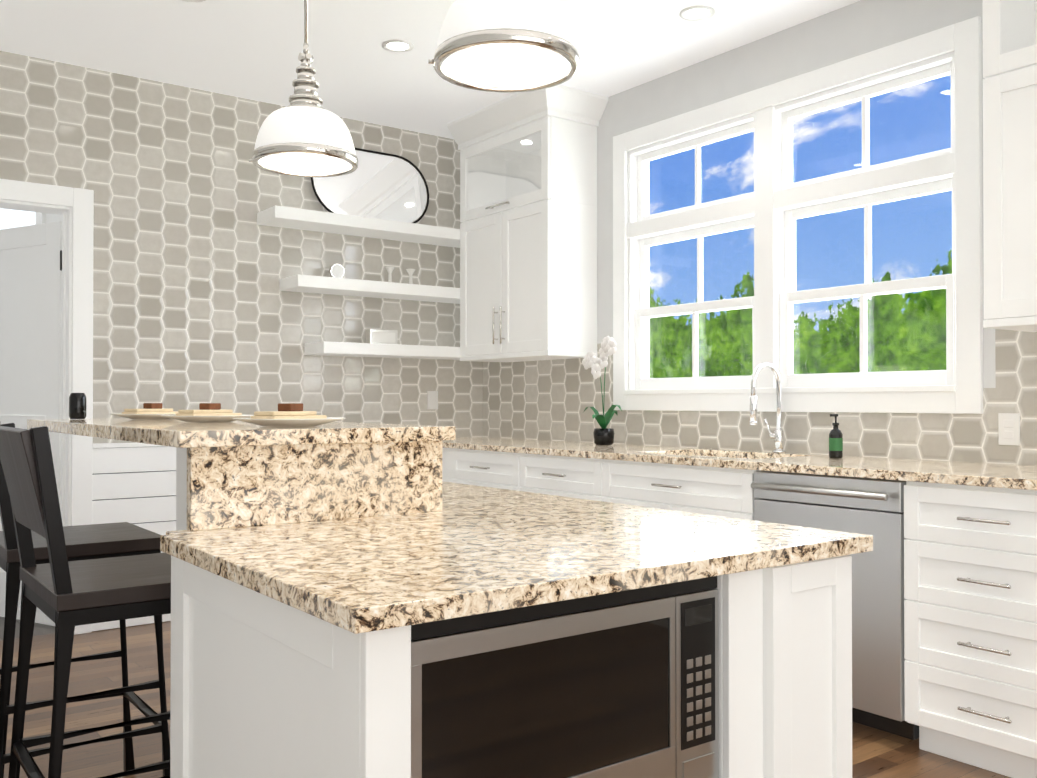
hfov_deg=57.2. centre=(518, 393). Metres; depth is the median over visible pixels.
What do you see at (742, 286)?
backdrop
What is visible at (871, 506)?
dishwasher
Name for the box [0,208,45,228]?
window
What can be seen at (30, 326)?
door leaf
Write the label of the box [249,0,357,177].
pendant light
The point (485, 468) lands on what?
base cabinet
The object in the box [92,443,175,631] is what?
trim
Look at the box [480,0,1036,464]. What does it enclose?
wall
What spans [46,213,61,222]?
wall
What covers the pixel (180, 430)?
island countertop
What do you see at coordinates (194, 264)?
wall
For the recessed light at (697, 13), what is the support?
in the ceiling
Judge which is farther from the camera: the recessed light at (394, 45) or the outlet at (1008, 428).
the recessed light at (394, 45)
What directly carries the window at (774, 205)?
in the wall at (542, 399)
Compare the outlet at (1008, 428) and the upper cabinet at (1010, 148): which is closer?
the upper cabinet at (1010, 148)
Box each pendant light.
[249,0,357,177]
[428,0,579,92]
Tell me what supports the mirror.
on the floating shelves
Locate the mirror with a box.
[310,147,429,226]
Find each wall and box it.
[0,51,479,443]
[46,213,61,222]
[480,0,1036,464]
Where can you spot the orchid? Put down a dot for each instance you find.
(603, 434)
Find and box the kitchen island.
[27,426,872,777]
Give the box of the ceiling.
[0,0,859,138]
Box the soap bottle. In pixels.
[829,414,842,457]
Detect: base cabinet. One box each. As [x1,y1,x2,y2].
[442,450,445,481]
[446,450,505,488]
[506,454,589,499]
[590,454,825,519]
[904,482,1036,777]
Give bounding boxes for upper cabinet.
[447,84,607,361]
[983,0,1036,331]
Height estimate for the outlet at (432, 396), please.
0.115 m
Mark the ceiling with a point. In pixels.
(249, 49)
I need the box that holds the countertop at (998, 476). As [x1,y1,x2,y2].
[442,438,1036,489]
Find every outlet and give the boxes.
[427,391,437,408]
[998,413,1019,445]
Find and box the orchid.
[582,336,621,444]
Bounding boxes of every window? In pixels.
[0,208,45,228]
[613,16,982,413]
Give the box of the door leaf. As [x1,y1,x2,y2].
[0,221,61,625]
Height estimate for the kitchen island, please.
1.050 m
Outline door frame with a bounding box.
[0,179,93,634]
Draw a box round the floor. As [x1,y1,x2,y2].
[0,617,1010,777]
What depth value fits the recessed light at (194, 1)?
3.92 m
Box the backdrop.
[649,74,951,377]
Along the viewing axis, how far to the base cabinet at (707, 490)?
3.89 m
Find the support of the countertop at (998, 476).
on the base cabinet at (970, 610)
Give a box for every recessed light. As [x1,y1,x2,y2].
[181,0,205,2]
[382,39,413,52]
[679,5,714,20]
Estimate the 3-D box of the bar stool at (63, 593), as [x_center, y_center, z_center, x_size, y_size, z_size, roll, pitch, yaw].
[-0.861,0.612,2.084,0.473,1.093,0.448,0,-1,-37]
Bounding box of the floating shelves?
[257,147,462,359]
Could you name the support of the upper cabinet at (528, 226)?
attached to the wall at (542, 399)
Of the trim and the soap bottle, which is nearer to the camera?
the soap bottle
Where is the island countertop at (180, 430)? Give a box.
[27,418,455,441]
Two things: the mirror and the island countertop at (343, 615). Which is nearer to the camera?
the island countertop at (343, 615)
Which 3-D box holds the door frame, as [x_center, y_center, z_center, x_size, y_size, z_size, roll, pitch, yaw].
[-2.571,0.084,4.480,1.020,2.190,0.182,0,-1,-37]
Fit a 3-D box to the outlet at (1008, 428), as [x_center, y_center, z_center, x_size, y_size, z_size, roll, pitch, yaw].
[1.770,0.130,3.433,0.009,0.115,0.075,0,-1,-37]
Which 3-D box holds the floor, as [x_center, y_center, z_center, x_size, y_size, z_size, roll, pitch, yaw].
[-1.234,1.222,3.651,4.860,0.100,12.950,0,-1,-37]
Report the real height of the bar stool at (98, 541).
1.093 m
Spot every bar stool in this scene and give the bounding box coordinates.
[0,423,170,777]
[0,460,169,777]
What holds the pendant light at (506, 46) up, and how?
hanging from the ceiling
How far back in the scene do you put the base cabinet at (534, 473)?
4.55 m
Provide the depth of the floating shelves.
5.53 m
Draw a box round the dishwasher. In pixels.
[750,471,918,739]

